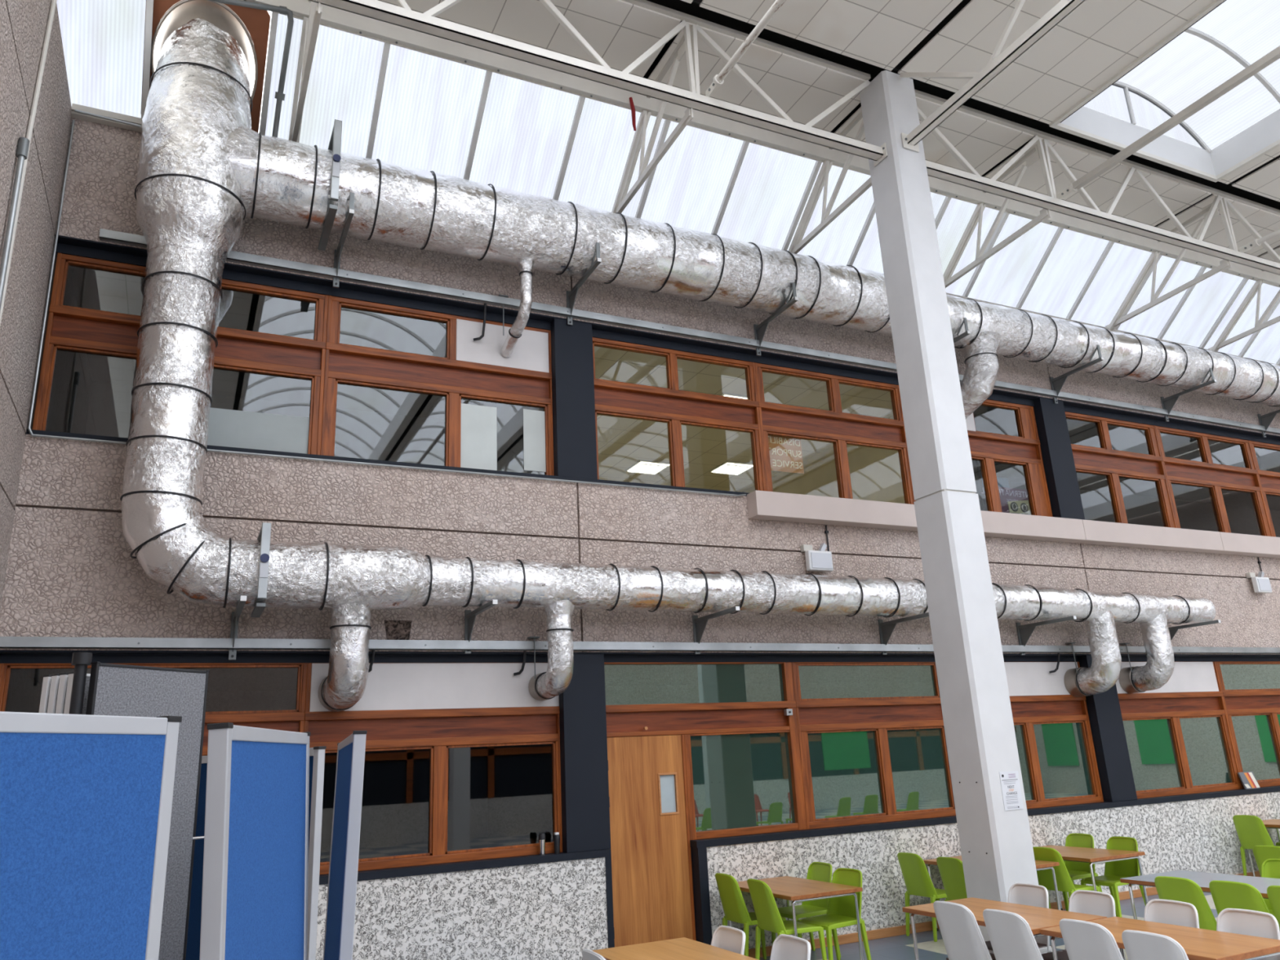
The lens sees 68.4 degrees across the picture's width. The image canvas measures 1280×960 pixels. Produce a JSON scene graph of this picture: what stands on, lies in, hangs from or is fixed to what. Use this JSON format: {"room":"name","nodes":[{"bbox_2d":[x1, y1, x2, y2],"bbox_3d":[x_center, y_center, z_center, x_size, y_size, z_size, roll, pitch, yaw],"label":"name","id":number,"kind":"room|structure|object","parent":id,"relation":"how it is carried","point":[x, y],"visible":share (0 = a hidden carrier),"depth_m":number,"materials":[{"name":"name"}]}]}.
{"room":"atrium dining area","nodes":[
{"label":"atrium dining area","id":0,"kind":"room"},
{"bbox_2d":[0,0,71,610],"bbox_3d":[-1.236,-2.213,-0.438,0.300,8.069,19.490,5,-18,-25],"label":"wall","id":1,"kind":"structure","parent":0,"point":[23,23],"depth_m":7.33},
{"bbox_2d":[0,137,30,311],"bbox_3d":[-4.294,-0.779,6.209,0.068,3.420,0.068,5,-18,-25],"label":"pipe","id":2,"kind":"object","parent":1,"relation":"attached to","point":[23,145],"visible":1,"depth_m":6.52,"materials":[{"name":"metal"}]},
{"bbox_2d":[0,0,57,325],"bbox_3d":[-4.460,-1.749,6.716,0.032,4.582,0.252,5,-18,-25],"label":"conduit","id":3,"kind":"object","parent":1,"relation":"attached to","point":[34,104],"visible":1,"depth_m":6.97,"materials":[{"name":"beige paint"}]},
{"bbox_2d":[4,667,553,862],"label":"window","id":4,"kind":"structure","parent":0,"point":[499,796],"depth_m":12.02,"materials":[{"name":"clear glass"}]},
{"bbox_2d":[0,117,1279,959],"bbox_3d":[8.895,1.732,14.529,31.330,8.029,0.315,5,-18,-25],"label":"wall","id":5,"kind":"structure","parent":0,"point":[71,571],"depth_m":9.78,"materials":[{"name":"brown stone"}]},
{"bbox_2d":[0,662,307,755],"bbox_3d":[-4.073,2.451,7.865,2.360,1.810,0.142,5,-18,-25],"label":"window","id":6,"kind":"structure","parent":5,"relation":"in","point":[282,720],"depth_m":8.25,"materials":[{"name":"brown wood"}]},
{"bbox_2d":[31,253,328,454],"bbox_3d":[-4.242,-1.125,8.928,2.380,1.760,0.142,5,-18,-25],"label":"window","id":7,"kind":"structure","parent":5,"relation":"in","point":[68,328],"depth_m":9.02,"materials":[{"name":"brown wood"}]},
{"bbox_2d":[207,407,309,453],"bbox_3d":[-3.724,-0.462,8.963,1.130,0.400,0.003,5,-18,-25],"label":"board","id":8,"kind":"object","parent":7,"relation":"hanging from","point":[227,428],"visible":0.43,"depth_m":9.00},
{"bbox_2d":[228,595,246,660],"bbox_3d":[-3.321,1.213,7.776,0.060,0.420,1.103,5,-18,-25],"label":"wall bracket","id":9,"kind":"object","parent":5,"relation":"attached to","point":[235,615],"visible":1,"depth_m":8.17,"materials":[{"name":"metal"}]},
{"bbox_2d":[333,192,354,288],"bbox_3d":[-2.907,-2.345,9.247,0.060,0.570,0.893,5,-18,-25],"label":"wall bracket","id":10,"kind":"object","parent":5,"relation":"attached to","point":[351,211],"visible":1,"depth_m":9.31,"materials":[{"name":"metal"}]},
{"bbox_2d":[226,119,1279,418],"bbox_3d":[4.738,-1.700,12.962,19.715,1.804,1.138,5,-18,-26],"label":"duct","id":11,"kind":"object","parent":10,"relation":"on","point":[282,180],"visible":0.94,"depth_m":10.36,"materials":[{"name":"silver metal"}]},
{"bbox_2d":[120,0,258,608],"bbox_3d":[-3.947,-2.112,8.551,1.229,6.539,0.955,5,-18,-25],"label":"duct riser","id":12,"kind":"object","parent":11,"relation":"attached to","point":[190,207],"visible":0.95,"depth_m":8.14,"materials":[{"name":"silver metal"}]},
{"bbox_2d":[208,0,293,137],"bbox_3d":[-4.172,-3.836,8.734,1.685,1.112,0.958,5,-18,-25],"label":"pipe","id":13,"kind":"object","parent":11,"relation":"on","point":[279,95],"visible":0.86,"depth_m":8.94,"materials":[{"name":"metal"}]},
{"bbox_2d":[27,120,746,496],"bbox_3d":[-2.049,-1.588,9.919,7.123,3.141,0.022,5,-18,-25],"label":"conduit","id":14,"kind":"object","parent":5,"relation":"attached to","point":[32,434],"visible":1,"depth_m":8.71,"materials":[{"name":"metal"}]},
{"bbox_2d":[384,620,412,639],"bbox_3d":[-2.279,1.436,8.865,0.260,0.230,0.005,5,-18,-25],"label":"stained patch","id":15,"kind":"object","parent":5,"relation":"attached to","point":[395,629],"visible":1,"depth_m":8.87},
{"bbox_2d":[303,662,562,875],"bbox_3d":[-1.905,2.646,8.888,2.450,1.810,0.142,5,-18,-25],"label":"window","id":16,"kind":"structure","parent":5,"relation":"in","point":[437,707],"depth_m":8.92,"materials":[{"name":"brown wood"}]},
{"bbox_2d":[320,295,554,475],"bbox_3d":[-2.073,-0.931,9.950,2.430,1.760,0.142,5,-18,-25],"label":"window","id":17,"kind":"structure","parent":5,"relation":"in","point":[476,370],"depth_m":10.02,"materials":[{"name":"brown wood"}]},
{"bbox_2d":[460,403,497,470],"bbox_3d":[-1.708,-0.448,9.967,0.400,0.730,0.003,5,-18,-25],"label":"paper sheet","id":18,"kind":"object","parent":17,"relation":"attached to","point":[478,436],"visible":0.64,"depth_m":9.97,"materials":[{"name":"white paper"}]},
{"bbox_2d":[523,408,546,471],"bbox_3d":[-1.142,-0.431,10.245,0.260,0.700,0.003,5,-18,-25],"label":"paper sheet","id":19,"kind":"object","parent":17,"relation":"attached to","point":[534,424],"visible":1,"depth_m":10.24,"materials":[{"name":"white paper"}]},
{"bbox_2d":[464,599,497,653],"bbox_3d":[-1.482,1.352,8.768,0.060,0.420,0.903,5,-18,-25],"label":"wall bracket","id":20,"kind":"object","parent":5,"relation":"attached to","point":[469,616],"visible":1,"depth_m":9.05,"materials":[{"name":"metal"}]},
{"bbox_2d":[244,522,1215,711],"bbox_3d":[2.248,1.740,10.733,12.578,1.509,0.995,6,-18,-26],"label":"duct","id":21,"kind":"object","parent":20,"relation":"on","point":[352,581],"visible":0.94,"depth_m":9.19,"materials":[{"name":"silver metal"}]},
{"bbox_2d":[551,318,597,479],"bbox_3d":[-0.771,-0.874,10.530,0.460,1.855,0.275,5,-18,-25],"label":"column","id":22,"kind":"structure","parent":5,"relation":"attached to","point":[574,425],"depth_m":10.40,"materials":[{"name":"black paint"}]},
{"bbox_2d":[566,242,601,325],"bbox_3d":[-0.617,-2.140,10.326,0.060,0.570,0.893,5,-18,-25],"label":"wall bracket","id":23,"kind":"object","parent":5,"relation":"attached to","point":[571,295],"visible":1,"depth_m":10.40,"materials":[{"name":"metal"}]},
{"bbox_2d":[98,228,1279,435],"bbox_3d":[3.584,-1.494,12.703,18.980,0.090,0.063,5,-18,-25],"label":"cable tray","id":24,"kind":"object","parent":23,"relation":"attached to","point":[106,235],"visible":0.77,"depth_m":10.86,"materials":[{"name":"metal"}]},
{"bbox_2d":[559,653,610,853],"bbox_3d":[-0.593,2.713,9.468,0.460,1.885,0.275,5,-18,-25],"label":"column","id":25,"kind":"structure","parent":5,"relation":"attached to","point":[584,784],"depth_m":9.32,"materials":[{"name":"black paint"}]},
{"bbox_2d":[0,636,1279,653],"bbox_3d":[4.060,2.110,11.784,20.320,0.090,0.063,5,-18,-25],"label":"cable tray","id":26,"kind":"object","parent":5,"relation":"attached to","point":[6,642],"visible":0.92,"depth_m":9.17,"materials":[{"name":"metal"}]},
{"bbox_2d":[56,0,1279,365],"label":"window","id":27,"kind":"structure","parent":5,"relation":"in","point":[400,95],"depth_m":10.89,"materials":[{"name":"white glass"}]},
{"bbox_2d":[592,337,766,491],"bbox_3d":[0.442,-0.705,11.136,2.250,1.760,0.142,5,-18,-25],"label":"window","id":28,"kind":"structure","parent":5,"relation":"in","point":[672,406],"depth_m":11.19,"materials":[{"name":"brown wood"}]},
{"bbox_2d":[604,662,807,940],"bbox_3d":[0.706,3.429,9.943,2.400,2.960,0.142,5,-18,-25],"label":"window","id":29,"kind":"structure","parent":5,"relation":"in","point":[741,759],"depth_m":10.20,"materials":[{"name":"brown wood"}]},
{"bbox_2d":[607,734,693,946],"bbox_3d":[0.088,3.721,9.499,0.873,2.197,0.061,5,-18,-25],"label":"door","id":30,"kind":"structure","parent":29,"relation":"attached to","point":[650,865],"depth_m":9.51,"materials":[{"name":"brown wood"}]},
{"bbox_2d":[692,606,739,654],"bbox_3d":[0.799,1.557,9.843,0.060,0.420,0.903,5,-18,-25],"label":"wall bracket","id":31,"kind":"object","parent":5,"relation":"attached to","point":[700,624],"visible":1,"depth_m":10.11,"materials":[{"name":"metal"}]},
{"bbox_2d":[753,282,798,355],"bbox_3d":[1.646,-1.936,11.393,0.060,0.570,0.893,5,-18,-25],"label":"wall bracket","id":32,"kind":"object","parent":5,"relation":"attached to","point":[759,330],"visible":1,"depth_m":11.54,"materials":[{"name":"metal"}]},
{"bbox_2d":[800,524,833,572],"bbox_3d":[2.119,0.798,11.186,0.420,0.590,0.146,5,-18,-25],"label":"emergency light","id":33,"kind":"object","parent":5,"relation":"attached to","point":[820,560],"visible":1,"depth_m":11.07,"materials":[{"name":"white plastic"}]},
{"bbox_2d":[755,362,915,504],"bbox_3d":[2.502,-0.520,12.108,2.320,1.760,0.142,5,-18,-25],"label":"window","id":34,"kind":"structure","parent":5,"relation":"in","point":[841,428],"depth_m":12.13,"materials":[{"name":"brown wood"}]},
{"bbox_2d":[768,435,804,473],"bbox_3d":[1.763,-0.353,11.737,0.621,0.520,0.005,5,-18,-25],"label":"poster","id":35,"kind":"object","parent":34,"relation":"attached to","point":[785,453],"visible":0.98,"depth_m":11.76,"materials":[{"name":"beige paper"}]},
{"bbox_2d":[791,662,955,829],"bbox_3d":[2.779,3.066,11.096,2.260,1.810,0.142,5,-18,-25],"label":"window","id":36,"kind":"structure","parent":5,"relation":"in","point":[873,746],"depth_m":11.04,"materials":[{"name":"brown wood"}]},
{"bbox_2d":[877,612,928,654],"bbox_3d":[3.098,1.763,10.927,0.060,0.420,0.903,5,-18,-25],"label":"wall bracket","id":37,"kind":"object","parent":5,"relation":"attached to","point":[886,628],"visible":0.78,"depth_m":11.20,"materials":[{"name":"metal"}]},
{"bbox_2d":[743,871,1260,958],"bbox_3d":[12.004,5.748,14.616,25.000,0.090,0.024,5,-18,-25],"label":"baseboard","id":38,"kind":"structure","parent":5,"relation":"attached to","point":[926,926],"depth_m":10.24,"materials":[{"name":"brown wood"}]},
{"bbox_2d":[965,399,1053,516],"bbox_3d":[4.675,-0.325,13.132,2.500,1.760,0.142,5,-18,-25],"label":"window","id":39,"kind":"structure","parent":5,"relation":"in","point":[1024,450],"depth_m":13.41,"materials":[{"name":"brown wood"}]},
{"bbox_2d":[981,486,1029,512],"bbox_3d":[5.168,0.307,13.232,0.964,0.420,0.005,5,-18,-25],"label":"poster","id":40,"kind":"object","parent":39,"relation":"attached to","point":[1006,494],"visible":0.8,"depth_m":13.28,"materials":[{"name":"purple paper"}]},
{"bbox_2d":[746,490,1279,558],"bbox_3d":[7.460,0.838,13.815,13.670,0.295,0.198,5,-18,-25],"label":"ledge","id":41,"kind":"object","parent":5,"relation":"attached to","point":[762,504],"visible":0.94,"depth_m":12.66,"materials":[{"name":"paint"}]},
{"bbox_2d":[1015,615,1076,655],"bbox_3d":[5.144,1.947,11.892,0.060,0.420,0.903,5,-18,-25],"label":"wall bracket","id":42,"kind":"object","parent":5,"relation":"attached to","point":[1024,632],"visible":1,"depth_m":12.16,"materials":[{"name":"metal"}]},
{"bbox_2d":[1004,662,1103,808],"bbox_3d":[4.893,3.256,12.093,2.430,1.810,0.142,5,-18,-25],"label":"window","id":43,"kind":"structure","parent":5,"relation":"in","point":[1058,762],"depth_m":12.28,"materials":[{"name":"brown wood"}]},
{"bbox_2d":[1033,397,1084,519],"bbox_3d":[6.054,-0.261,13.747,0.480,1.855,0.275,5,-18,-25],"label":"trim","id":44,"kind":"structure","parent":5,"relation":"attached to","point":[1060,473],"depth_m":13.61,"materials":[{"name":"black paint"}]},
{"bbox_2d":[1048,344,1103,404],"bbox_3d":[6.307,-1.518,13.591,0.060,0.570,0.893,5,-18,-25],"label":"wall bracket","id":45,"kind":"object","parent":5,"relation":"attached to","point":[1056,384],"visible":1,"depth_m":13.77,"materials":[{"name":"metal"}]},
{"bbox_2d":[1078,654,1137,802],"bbox_3d":[6.232,3.326,12.686,0.480,1.885,0.275,5,-18,-25],"label":"column","id":46,"kind":"structure","parent":5,"relation":"attached to","point":[1107,727],"depth_m":12.49,"materials":[{"name":"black paint"}]},
{"bbox_2d":[1065,411,1177,528],"bbox_3d":[7.240,-0.095,14.341,2.170,1.760,0.142,5,-18,-25],"label":"window","id":47,"kind":"structure","parent":5,"relation":"in","point":[1108,462],"depth_m":14.45,"materials":[{"name":"brown wood"}]},
{"bbox_2d":[1115,661,1243,799],"bbox_3d":[7.517,3.492,13.330,2.390,1.810,0.142,5,-18,-25],"label":"window","id":48,"kind":"structure","parent":5,"relation":"in","point":[1178,733],"depth_m":13.33,"materials":[{"name":"brown wood"}]},
{"bbox_2d":[1155,425,1272,536],"bbox_3d":[9.300,0.090,15.312,2.400,1.760,0.142,5,-18,-25],"label":"window","id":49,"kind":"structure","parent":5,"relation":"in","point":[1203,473],"depth_m":15.39,"materials":[{"name":"brown wood"}]},
{"bbox_2d":[1215,661,1279,789],"bbox_3d":[9.622,3.681,14.322,2.280,1.810,0.142,5,-18,-25],"label":"window","id":50,"kind":"structure","parent":5,"relation":"in","point":[1251,690],"depth_m":14.13,"materials":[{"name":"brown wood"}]},
{"bbox_2d":[1249,440,1279,537],"bbox_3d":[11.517,0.289,16.358,2.520,1.760,0.142,5,-18,-25],"label":"window","id":51,"kind":"structure","parent":5,"relation":"in","point":[1269,481],"depth_m":15.99,"materials":[{"name":"brown wood"}]},
{"bbox_2d":[31,256,1279,537],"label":"window","id":52,"kind":"structure","parent":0,"point":[91,394],"depth_m":13.39,"materials":[{"name":"clear glass"}]},
{"bbox_2d":[625,459,670,475],"bbox_3d":[0.150,-0.212,16.661,0.620,0.055,0.620,5,-18,-25],"label":"ceiling light","id":53,"kind":"object","parent":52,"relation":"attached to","point":[649,467],"visible":0.98,"depth_m":16.57,"materials":[{"name":"white plastic"}]},
{"bbox_2d":[627,462,669,473],"bbox_3d":[0.150,-0.211,16.661,0.560,0.008,0.560,5,-18,-25],"label":"diffuser","id":54,"kind":"object","parent":53,"relation":"attached to","point":[638,467],"depth_m":16.58,"materials":[{"name":"white plastic"}]},
{"bbox_2d":[709,460,753,475],"bbox_3d":[1.674,-0.201,16.955,0.620,0.055,0.620,5,-18,-25],"label":"ceiling light","id":55,"kind":"object","parent":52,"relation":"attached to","point":[733,468],"visible":0.98,"depth_m":16.87,"materials":[{"name":"white plastic"}]},
{"bbox_2d":[711,462,753,473],"bbox_3d":[1.674,-0.200,16.954,0.560,0.008,0.560,5,-18,-25],"label":"diffuser","id":56,"kind":"object","parent":55,"relation":"attached to","point":[724,468],"depth_m":16.86,"materials":[{"name":"white plastic"}]},
{"bbox_2d":[377,0,1279,261],"bbox_3d":[11.418,-6.276,7.173,34.330,0.400,16.850,5,-18,-25],"label":"ceiling","id":57,"kind":"structure","parent":0,"point":[1098,39],"depth_m":10.47,"materials":[{"name":"metal"}]},
{"bbox_2d":[1048,0,1279,182],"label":"skylight","id":58,"kind":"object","parent":57,"relation":"attached to","point":[1242,126],"depth_m":12.35,"materials":[{"name":"white plastic"}]},
{"bbox_2d":[759,892,1217,959],"bbox_3d":[13.055,2.951,5.003,31.730,0.100,19.600,5,-18,-25],"label":"floor","id":59,"kind":"structure","parent":0,"point":[898,947],"depth_m":9.68,"materials":[{"name":"plastic"}]},
{"bbox_2d":[68,652,92,714],"bbox_3d":[-2.125,1.867,3.340,0.068,2.480,0.065,5,-18,-25],"label":"support post","id":60,"kind":"object","parent":59,"relation":"on","point":[80,660],"visible":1,"depth_m":3.65,"materials":[{"name":"black metal"}]},
{"bbox_2d":[0,711,182,959],"bbox_3d":[-1.104,1.360,1.163,0.400,2.109,1.208,-7,-17,14],"label":"display board","id":61,"kind":"object","parent":59,"relation":"on","point":[86,801],"visible":1,"depth_m":1.75,"materials":[{"name":"blue fabric"}]},
{"bbox_2d":[85,661,209,959],"bbox_3d":[-1.964,1.943,3.571,0.038,2.439,0.535,-10,-18,23],"label":"display board","id":62,"kind":"object","parent":59,"relation":"on","point":[114,690],"visible":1,"depth_m":3.88,"materials":[{"name":"grey fabric"}]},
{"bbox_2d":[199,722,310,959],"bbox_3d":[-0.937,1.725,2.412,0.401,2.126,1.043,0,-17,-9],"label":"display board","id":63,"kind":"object","parent":59,"relation":"on","point":[255,895],"visible":1,"depth_m":2.43,"materials":[{"name":"blue fabric"}]},
{"bbox_2d":[185,746,326,959],"bbox_3d":[-1.998,2.451,4.700,1.194,2.109,0.400,-14,-20,34],"label":"display board","id":64,"kind":"object","parent":59,"relation":"on","point":[317,754],"visible":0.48,"depth_m":4.64,"materials":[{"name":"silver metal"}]},
{"bbox_2d":[323,730,367,959],"bbox_3d":[-1.114,2.018,3.385,0.400,2.109,1.203,5,-18,-19],"label":"display board","id":65,"kind":"object","parent":59,"relation":"on","point":[348,785],"visible":1,"depth_m":3.16,"materials":[{"name":"blue fabric"}]},
{"bbox_2d":[591,937,758,959],"bbox_3d":[0.307,3.425,5.930,0.750,0.730,1.420,5,-18,-25],"label":"table","id":66,"kind":"object","parent":59,"relation":"on","point":[678,948],"visible":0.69,"depth_m":6.32,"materials":[{"name":"brown wood"}]},
{"bbox_2d":[711,924,745,955],"bbox_3d":[0.399,3.412,6.131,0.562,0.862,0.462,5,-18,-25],"label":"chair","id":67,"kind":"object","parent":59,"relation":"on","point":[725,937],"visible":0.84,"depth_m":6.35,"materials":[{"name":"plastic"}]},
{"bbox_2d":[715,872,786,959],"bbox_3d":[1.081,4.296,9.236,0.562,0.862,0.462,5,-18,-25],"label":"chair","id":68,"kind":"object","parent":59,"relation":"on","point":[735,908],"visible":0.83,"depth_m":9.14,"materials":[{"name":"plastic"}]},
{"bbox_2d":[746,878,826,959],"bbox_3d":[1.337,4.119,8.679,0.562,0.862,0.462,4,-18,-22],"label":"chair","id":69,"kind":"object","parent":59,"relation":"on","point":[769,918],"visible":0.95,"depth_m":8.58,"materials":[{"name":"plastic"}]},
{"bbox_2d":[769,933,810,959],"bbox_3d":[0.753,3.271,5.714,0.562,0.862,0.462,5,-18,-25],"label":"chair","id":70,"kind":"object","parent":59,"relation":"on","point":[784,947],"visible":1,"depth_m":5.95,"materials":[{"name":"plastic"}]},
{"bbox_2d":[728,875,863,959],"bbox_3d":[1.464,4.295,9.062,0.800,0.730,1.250,5,-18,-25],"label":"table","id":71,"kind":"object","parent":59,"relation":"on","point":[797,890],"visible":0.68,"depth_m":8.78,"materials":[{"name":"brown wood"}]},
{"bbox_2d":[771,862,840,957],"bbox_3d":[1.667,4.359,9.544,0.562,0.862,0.462,5,-18,-25],"label":"chair","id":72,"kind":"object","parent":59,"relation":"on","point":[818,871],"visible":0.64,"depth_m":9.64,"materials":[{"name":"plastic"}]},
{"bbox_2d":[797,867,871,959],"bbox_3d":[1.827,4.163,8.912,0.562,0.862,0.462,7,-19,-31],"label":"chair","id":73,"kind":"object","parent":59,"relation":"on","point":[841,911],"visible":0.88,"depth_m":9.01,"materials":[{"name":"plastic"}]},
{"bbox_2d":[897,852,946,942],"bbox_3d":[3.172,4.490,10.244,0.562,0.862,0.462,5,-18,-25],"label":"chair","id":74,"kind":"object","parent":59,"relation":"on","point":[917,878],"visible":0.79,"depth_m":10.16,"materials":[{"name":"plastic"}]},
{"bbox_2d":[936,857,967,901],"bbox_3d":[3.420,4.305,9.659,0.562,0.862,0.462,5,-18,-25],"label":"chair","id":75,"kind":"object","parent":59,"relation":"on","point":[951,869],"visible":0.39,"depth_m":9.62,"materials":[{"name":"plastic"}]},
{"bbox_2d":[859,70,1047,953],"bbox_3d":[3.058,-0.099,9.559,0.456,9.275,0.450,5,-18,-25],"label":"column","id":76,"kind":"structure","parent":59,"relation":"on","point":[996,845],"depth_m":9.26,"materials":[{"name":"paint"}]},
{"bbox_2d":[308,0,887,166],"bbox_3d":[-1.034,-4.419,8.903,8.190,1.130,0.220,5,-18,-25],"label":"roof truss","id":77,"kind":"object","parent":76,"relation":"attached to","point":[402,15],"visible":1,"depth_m":9.38,"materials":[{"name":"white metal"}]},
{"bbox_2d":[705,0,786,97],"bbox_3d":[3.655,-5.816,3.612,0.108,0.105,13.860,5,-18,-25],"label":"rod","id":78,"kind":"object","parent":77,"relation":"attached to","point":[718,80],"visible":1,"depth_m":8.90,"materials":[{"name":"beige paint"}]},
{"bbox_2d":[899,0,1084,151],"bbox_3d":[5.751,-5.898,4.970,0.220,0.988,12.946,5,-18,-25],"label":"truss","id":79,"kind":"object","parent":76,"relation":"attached to","point":[997,63],"visible":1,"depth_m":9.35,"materials":[{"name":"white metal"}]},
{"bbox_2d":[999,770,1023,810],"bbox_3d":[3.356,2.805,8.511,0.230,0.330,0.004,5,-18,-25],"label":"notice","id":80,"kind":"object","parent":76,"relation":"attached to","point":[1010,781],"visible":1,"depth_m":8.51,"materials":[{"name":"paper"}]},
{"bbox_2d":[914,88,1279,275],"bbox_3d":[8.729,-3.543,13.507,12.551,1.130,0.220,5,-18,-25],"label":"roof truss","id":81,"kind":"object","parent":76,"relation":"attached to","point":[973,180],"visible":0.86,"depth_m":12.07,"materials":[{"name":"white metal"}]},
{"bbox_2d":[1056,45,1279,199],"bbox_3d":[8.163,-5.411,5.738,0.108,0.105,13.860,5,-18,-25],"label":"rod","id":82,"kind":"object","parent":81,"relation":"attached to","point":[1274,55],"visible":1,"depth_m":10.29,"materials":[{"name":"grey paint"}]},
{"bbox_2d":[933,900,995,959],"bbox_3d":[2.537,3.541,6.927,0.562,0.862,0.462,5,-18,-25],"label":"chair","id":83,"kind":"object","parent":59,"relation":"on","point":[961,933],"visible":0.98,"depth_m":6.86,"materials":[{"name":"plastic"}]},
{"bbox_2d":[923,855,1061,931],"bbox_3d":[3.808,4.505,10.168,0.760,0.730,1.250,5,-18,-25],"label":"table","id":84,"kind":"object","parent":59,"relation":"on","point":[1040,864],"visible":0.25,"depth_m":9.87,"materials":[{"name":"brown wood"}]},
{"bbox_2d":[902,897,1106,959],"bbox_3d":[2.757,3.647,7.090,0.750,0.730,1.330,5,-18,-25],"label":"table","id":85,"kind":"object","parent":59,"relation":"on","point":[1037,918],"visible":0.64,"depth_m":7.22,"materials":[{"name":"brown wood"}]},
{"bbox_2d":[982,908,1043,959],"bbox_3d":[2.747,3.399,6.484,0.562,0.862,0.462,5,-18,-25],"label":"chair","id":86,"kind":"object","parent":59,"relation":"on","point":[1011,937],"visible":1,"depth_m":6.43,"materials":[{"name":"plastic"}]},
{"bbox_2d":[984,882,1052,953],"bbox_3d":[2.934,3.658,7.390,0.562,0.862,0.462,5,-18,-25],"label":"chair","id":87,"kind":"object","parent":59,"relation":"on","point":[1025,894],"visible":0.44,"depth_m":7.55,"materials":[{"name":"plastic"}]},
{"bbox_2d":[1032,846,1100,911],"bbox_3d":[4.583,4.396,10.163,0.562,0.862,0.462,7,-19,-29],"label":"chair","id":88,"kind":"object","parent":59,"relation":"on","point":[1064,883],"visible":0.63,"depth_m":10.06,"materials":[{"name":"plastic"}]},
{"bbox_2d":[1040,889,1115,959],"bbox_3d":[3.201,3.494,6.879,0.562,0.862,0.462,5,-18,-25],"label":"chair","id":89,"kind":"object","parent":59,"relation":"on","point":[1082,901],"visible":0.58,"depth_m":7.07,"materials":[{"name":"plastic"}]},
{"bbox_2d":[1063,833,1102,892],"bbox_3d":[5.106,4.664,11.155,0.562,0.862,0.462,5,-18,-25],"label":"chair","id":90,"kind":"object","parent":59,"relation":"on","point":[1077,870],"visible":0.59,"depth_m":11.29,"materials":[{"name":"plastic"}]},
{"bbox_2d":[1059,918,1123,959],"bbox_3d":[3.063,3.236,5.985,0.562,0.862,0.462,5,-18,-25],"label":"chair","id":91,"kind":"object","parent":59,"relation":"on","point":[1082,940],"visible":1,"depth_m":5.94,"materials":[{"name":"plastic"}]},
{"bbox_2d":[1040,844,1148,910],"bbox_3d":[4.926,4.599,10.673,0.860,0.730,1.290,5,-18,-25],"label":"table","id":92,"kind":"object","parent":59,"relation":"on","point":[1086,855],"visible":0.43,"depth_m":10.36,"materials":[{"name":"brown wood"}]},
{"bbox_2d":[1080,836,1146,917],"bbox_3d":[5.313,4.478,10.562,0.562,0.862,0.462,5,-18,-25],"label":"chair","id":93,"kind":"object","parent":59,"relation":"on","point":[1114,871],"visible":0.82,"depth_m":10.66,"materials":[{"name":"plastic"}]},
{"bbox_2d":[1121,929,1188,959],"bbox_3d":[3.243,3.095,5.538,0.562,0.862,0.462,5,-18,-25],"label":"chair","id":94,"kind":"object","parent":59,"relation":"on","point":[1138,944],"visible":1,"depth_m":5.52,"materials":[{"name":"plastic"}]},
{"bbox_2d":[1040,916,1279,959],"bbox_3d":[3.371,3.286,5.975,0.750,0.730,1.265,5,-18,-25],"label":"table","id":95,"kind":"object","parent":59,"relation":"on","point":[1198,944],"visible":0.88,"depth_m":5.89,"materials":[{"name":"brown wood"}]},
{"bbox_2d":[1143,898,1199,928],"bbox_3d":[3.480,3.314,6.320,0.562,0.862,0.462,5,-18,-25],"label":"chair","id":96,"kind":"object","parent":59,"relation":"on","point":[1156,910],"visible":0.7,"depth_m":6.53,"materials":[{"name":"plastic"}]},
{"bbox_2d":[1154,875,1216,930],"bbox_3d":[4.564,3.638,7.596,0.562,0.862,0.462,5,-18,-25],"label":"chair","id":97,"kind":"object","parent":59,"relation":"on","point":[1172,888],"visible":0.48,"depth_m":7.49,"materials":[{"name":"plastic"}]},
{"bbox_2d":[1120,870,1279,919],"bbox_3d":[5.085,3.785,7.949,0.820,0.730,1.580,5,-18,-25],"label":"table","id":98,"kind":"object","parent":59,"relation":"on","point":[1202,879],"visible":0.61,"depth_m":8.35,"materials":[{"name":"grey laminate"}]},
{"bbox_2d":[1208,880,1270,915],"bbox_3d":[4.798,3.521,7.239,0.562,0.862,0.462,5,-18,-25],"label":"chair","id":99,"kind":"object","parent":59,"relation":"on","point":[1225,894],"visible":0.52,"depth_m":7.20,"materials":[{"name":"plastic"}]},
{"bbox_2d":[1216,908,1279,959],"bbox_3d":[3.699,3.161,5.838,0.562,0.862,0.462,5,-18,-25],"label":"chair","id":100,"kind":"object","parent":59,"relation":"on","point":[1237,921],"visible":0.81,"depth_m":6.04,"materials":[{"name":"plastic"}]},
{"bbox_2d":[1232,814,1279,875],"bbox_3d":[8.438,4.963,12.726,0.562,0.862,0.462,5,-18,-25],"label":"chair","id":101,"kind":"object","parent":59,"relation":"on","point":[1251,831],"visible":0.8,"depth_m":12.69,"materials":[{"name":"plastic"}]},
{"bbox_2d":[1252,845,1279,876],"bbox_3d":[6.477,4.045,9.295,0.562,0.862,0.462,5,-18,-25],"label":"chair","id":102,"kind":"object","parent":59,"relation":"on","point":[1261,853],"visible":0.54,"depth_m":9.34,"materials":[{"name":"plastic"}]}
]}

